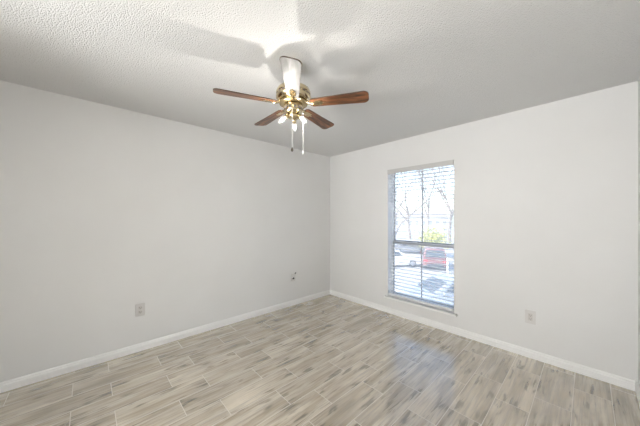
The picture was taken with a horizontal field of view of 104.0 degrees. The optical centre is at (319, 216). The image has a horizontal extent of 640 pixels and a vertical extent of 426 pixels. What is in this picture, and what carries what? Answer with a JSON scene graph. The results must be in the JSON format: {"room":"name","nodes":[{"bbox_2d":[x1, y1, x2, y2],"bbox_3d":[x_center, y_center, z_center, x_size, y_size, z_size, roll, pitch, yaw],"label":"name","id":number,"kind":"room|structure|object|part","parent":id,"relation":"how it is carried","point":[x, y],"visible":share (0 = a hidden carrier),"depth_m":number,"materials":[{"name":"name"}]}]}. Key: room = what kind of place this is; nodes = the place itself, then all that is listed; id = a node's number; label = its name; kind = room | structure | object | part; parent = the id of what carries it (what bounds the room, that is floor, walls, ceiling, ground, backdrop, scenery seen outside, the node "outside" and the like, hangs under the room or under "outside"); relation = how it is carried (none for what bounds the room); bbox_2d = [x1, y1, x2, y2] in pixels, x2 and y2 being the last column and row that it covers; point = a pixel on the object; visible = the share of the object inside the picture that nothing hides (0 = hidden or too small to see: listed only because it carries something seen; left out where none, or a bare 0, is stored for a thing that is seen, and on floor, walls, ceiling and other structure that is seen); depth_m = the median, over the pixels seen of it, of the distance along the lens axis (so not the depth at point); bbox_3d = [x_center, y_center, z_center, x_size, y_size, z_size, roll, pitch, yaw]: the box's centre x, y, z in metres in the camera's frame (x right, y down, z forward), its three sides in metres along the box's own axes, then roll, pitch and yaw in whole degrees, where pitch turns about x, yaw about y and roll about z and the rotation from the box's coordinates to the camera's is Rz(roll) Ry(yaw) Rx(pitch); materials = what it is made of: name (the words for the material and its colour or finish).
{"room":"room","nodes":[
{"label":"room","id":0,"kind":"room"},
{"bbox_2d":[0,80,329,381],"bbox_3d":[-2.875,0.151,1.712,8.520,2.440,0.160,0,0,-43],"label":"wall","id":1,"kind":"structure","parent":0,"point":[106,211],"depth_m":2.51,"materials":[{"name":"white paint"}]},
{"bbox_2d":[135,303,144,316],"bbox_3d":[-1.841,0.951,2.561,0.080,0.127,0.009,0,0,-43],"label":"wall outlet","id":2,"kind":"object","parent":1,"relation":"attached to","point":[139,308],"visible":1,"depth_m":2.56,"materials":[{"name":"white plastic"}]},
{"bbox_2d":[0,290,329,392],"bbox_3d":[-1.360,1.332,3.006,4.220,0.078,0.014,0,0,-43],"label":"baseboard","id":3,"kind":"structure","parent":1,"relation":"attached to","point":[32,378],"depth_m":2.52,"materials":[{"name":"white paint"}]},
{"bbox_2d":[291,272,295,280],"bbox_3d":[-0.396,0.930,3.873,0.075,0.137,0.061,0,0,-43],"label":"cable plate","id":4,"kind":"object","parent":1,"relation":"attached to","point":[292,275],"visible":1,"depth_m":3.88,"materials":[{"name":"white plastic"}]},
{"bbox_2d":[0,0,639,156],"bbox_3d":[-1.661,-1.129,0.410,8.520,0.120,3.720,0,0,-43],"label":"ceiling","id":5,"kind":"structure","parent":0,"point":[424,66],"depth_m":1.66,"materials":[{"name":"white paint"}]},
{"bbox_2d":[213,56,368,154],"bbox_3d":[-0.204,-0.750,1.774,1.000,0.638,0.967,0,0,-43],"label":"ceiling fan","id":6,"kind":"object","parent":5,"relation":"hanging from","point":[292,95],"visible":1,"depth_m":1.67,"materials":[{"name":"brown wood"}]},
{"bbox_3d":[-0.481,-0.784,1.624,0.395,0.006,0.115,0,11,-22],"label":"blade","id":7,"kind":"part","parent":6,"relation":"part of","materials":[{"name":"brown wood"}]},
{"bbox_3d":[-0.392,-0.784,1.989,0.115,0.006,0.395,-14,9,-40],"label":"blade","id":8,"kind":"part","parent":6,"relation":"part of","materials":[{"name":"brown wood"}]},
{"bbox_3d":[-0.161,-0.784,1.427,0.115,0.006,0.395,11,-1,-4],"label":"blade","id":9,"kind":"part","parent":6,"relation":"part of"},
{"bbox_3d":[-0.018,-0.784,2.018,0.115,0.006,0.395,-13,-7,31],"label":"blade","id":10,"kind":"part","parent":6,"relation":"part of","materials":[{"name":"brown wood"}]},
{"bbox_3d":[0.125,-0.784,1.671,0.395,0.006,0.115,0,-11,14],"label":"blade","id":11,"kind":"part","parent":6,"relation":"part of","materials":[{"name":"brown wood"}]},
{"bbox_2d":[0,295,639,425],"bbox_3d":[-1.661,1.431,0.410,8.520,0.120,3.720,0,0,-43],"label":"floor","id":12,"kind":"structure","parent":0,"point":[328,360],"depth_m":2.06,"materials":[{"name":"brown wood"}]},
{"bbox_2d":[330,81,637,383],"bbox_3d":[1.396,0.151,3.261,0.160,2.440,3.400,0,0,-43],"label":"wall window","id":13,"kind":"structure","parent":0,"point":[546,195],"depth_m":2.44,"materials":[{"name":"white paint"}]},
{"bbox_2d":[387,160,453,311],"bbox_3d":[1.293,0.224,3.285,0.074,1.798,0.883,0,0,-43],"label":"blind","id":14,"kind":"object","parent":13,"relation":"attached to","point":[449,162],"visible":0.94,"depth_m":3.22,"materials":[{"name":"grey plastic"}]},
{"bbox_3d":[1.300,1.107,3.291,0.052,0.032,0.869,0,0,-43],"label":"rail","id":15,"kind":"part","parent":14,"relation":"part of","materials":[{"name":"white plastic"}]},
{"bbox_3d":[1.528,0.229,3.046,0.056,1.724,0.002,0,0,-43],"label":"ladder cord","id":16,"kind":"part","parent":14,"relation":"part of","materials":[{"name":"white fabric"}]},
{"bbox_2d":[384,169,457,316],"bbox_3d":[1.320,0.238,3.306,0.200,1.834,0.958,0,0,-43],"label":"window","id":17,"kind":"structure","parent":13,"relation":"attached to","point":[393,207],"depth_m":3.45,"materials":[{"name":"white"}]},
{"bbox_3d":[1.369,0.227,3.356,0.060,1.812,0.885,0,0,-43],"label":"frame","id":18,"kind":"part","parent":17,"relation":"part of","materials":[{"name":"white"}]},
{"bbox_3d":[1.320,1.144,3.306,0.200,0.022,0.958,0,0,-43],"label":"sill","id":19,"kind":"part","parent":17,"relation":"part of","materials":[{"name":"white paint"}]},
{"bbox_3d":[1.362,0.740,3.349,0.020,0.738,0.841,0,0,-43],"label":"sash","id":20,"kind":"part","parent":17,"relation":"part of","materials":[{"name":"clear glass"}]},
{"bbox_3d":[1.379,-0.155,3.365,0.020,1.004,0.841,0,0,-43],"label":"sash","id":21,"kind":"part","parent":17,"relation":"part of","materials":[{"name":"clear glass"}]},
{"bbox_3d":[1.369,0.359,3.356,0.050,0.024,0.841,0,0,-43],"label":"meeting rail","id":22,"kind":"part","parent":17,"relation":"part of","materials":[{"name":"silver metal"}]},
{"bbox_2d":[330,290,634,390],"bbox_3d":[1.332,1.332,3.202,0.014,0.078,3.372,0,0,-43],"label":"baseboard","id":23,"kind":"structure","parent":13,"relation":"attached to","point":[610,378],"depth_m":2.54,"materials":[{"name":"white paint"}]},
{"bbox_2d":[525,309,535,324],"bbox_3d":[2.050,0.974,2.437,0.008,0.130,0.082,0,0,-43],"label":"wall outlet","id":24,"kind":"object","parent":13,"relation":"attached to","point":[530,316],"visible":1,"depth_m":2.43,"materials":[{"name":"white plastic"}]},
{"bbox_2d":[528,313,532,320],"bbox_3d":[2.047,0.974,2.434,0.002,0.070,0.036,0,0,-43],"label":"receptacle","id":25,"kind":"object","parent":24,"relation":"attached to","point":[530,315],"depth_m":2.43,"materials":[{"name":"grey plastic"}]},
{"bbox_2d":[638,77,639,386],"bbox_3d":[-0.447,0.151,-0.891,8.520,2.440,0.160,0,0,-43],"label":"wall","id":26,"kind":"structure","parent":0,"point":[639,77],"depth_m":1.90,"materials":[{"name":"white paint"}]},
{"bbox_2d":[635,382,639,406],"bbox_3d":[0.949,1.332,0.529,4.220,0.078,0.014,0,0,-43],"label":"baseboard","id":27,"kind":"structure","parent":26,"relation":"attached to","point":[637,388],"depth_m":1.88,"materials":[{"name":"white paint"}]},
{"label":"outside","id":28,"kind":"structure","parent":0,"visible":0},
{"bbox_2d":[395,226,453,289],"bbox_3d":[46.340,4.371,50.915,129.100,0.200,85.000,0,0,-43],"label":"ground","id":29,"kind":"structure","parent":28,"point":[404,232],"depth_m":21.14,"materials":[{"name":"concrete"}]},
{"bbox_2d":[396,172,418,193],"bbox_3d":[8.058,-2.217,35.346,10.778,13.101,7.445,0,0,-31],"label":"bare tree","id":30,"kind":"object","parent":29,"relation":"on","point":[404,172],"visible":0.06,"depth_m":34.74,"materials":[{"name":"grey plant"}]},
{"bbox_2d":[395,250,420,266],"bbox_3d":[6.424,3.561,22.000,4.550,1.420,2.040,0,0,-4],"label":"parked car","id":31,"kind":"object","parent":29,"relation":"on","point":[398,252],"visible":0.38,"depth_m":21.18,"materials":[{"name":"white paint"}]},
{"bbox_2d":[395,240,422,251],"bbox_3d":[10.560,3.561,30.000,4.550,1.420,2.040,0,0,3],"label":"parked car","id":32,"kind":"object","parent":29,"relation":"on","point":[403,248],"visible":0.36,"depth_m":29.13,"materials":[{"name":"grey paint"}]},
{"bbox_2d":[396,169,424,238],"bbox_3d":[13.785,-4.878,48.141,9.434,18.456,14.640,0,0,-28],"label":"bare tree","id":33,"kind":"object","parent":29,"relation":"on","point":[407,211],"visible":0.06,"depth_m":48.90,"materials":[{"name":"grey plant"}]},
{"bbox_2d":[401,170,431,234],"bbox_3d":[24.071,-7.114,61.025,11.069,22.891,21.445,0,0,22],"label":"bare tree","id":34,"kind":"object","parent":29,"relation":"on","point":[428,205],"visible":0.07,"depth_m":59.86,"materials":[{"name":"grey plant"}]},
{"bbox_2d":[396,212,449,227],"bbox_3d":[38.000,1.171,98.500,23.200,6.200,8.200,0,0,0],"label":"apartment building","id":35,"kind":"structure","parent":29,"relation":"on","point":[433,219],"depth_m":95.00,"materials":[{"name":"white"}]},
{"bbox_2d":[395,274,453,304],"bbox_3d":[5.994,3.561,11.800,4.550,1.420,2.040,0,0,-5],"label":"parked car","id":36,"kind":"object","parent":29,"relation":"on","point":[448,275],"visible":0.12,"depth_m":11.34,"materials":[{"name":"grey paint"}]},
{"bbox_2d":[396,167,453,233],"bbox_3d":[2.833,-0.423,11.916,8.127,9.554,4.970,0,0,43],"label":"bare tree","id":37,"kind":"object","parent":29,"relation":"on","point":[415,210],"visible":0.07,"depth_m":10.77,"materials":[{"name":"grey plant"}]},
{"bbox_2d":[420,246,446,267],"bbox_3d":[9.944,3.411,22.000,2.090,1.720,4.550,0,0,20],"label":"parked car","id":38,"kind":"object","parent":29,"relation":"on","point":[433,251],"visible":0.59,"depth_m":20.06,"materials":[{"name":"red paint"}]},
{"bbox_2d":[414,223,452,248],"bbox_3d":[12.440,2.487,26.966,4.376,3.654,4.152,0,0,-43],"label":"shrub","id":39,"kind":"object","parent":29,"relation":"on","point":[433,235],"visible":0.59,"depth_m":26.62,"materials":[{"name":"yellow plant"}]},
{"bbox_2d":[419,166,453,243],"bbox_3d":[19.562,-3.124,39.514,9.844,14.972,7.512,0,0,6],"label":"bare tree","id":40,"kind":"object","parent":29,"relation":"on","point":[438,189],"visible":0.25,"depth_m":38.19,"materials":[{"name":"grey plant"}]},
{"bbox_2d":[437,165,453,199],"bbox_3d":[40.929,-10.056,71.219,16.884,28.803,28.109,0,0,-43],"label":"bare tree","id":41,"kind":"object","parent":29,"relation":"on","point":[453,165],"visible":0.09,"depth_m":76.38,"materials":[{"name":"grey plant"}]}
]}

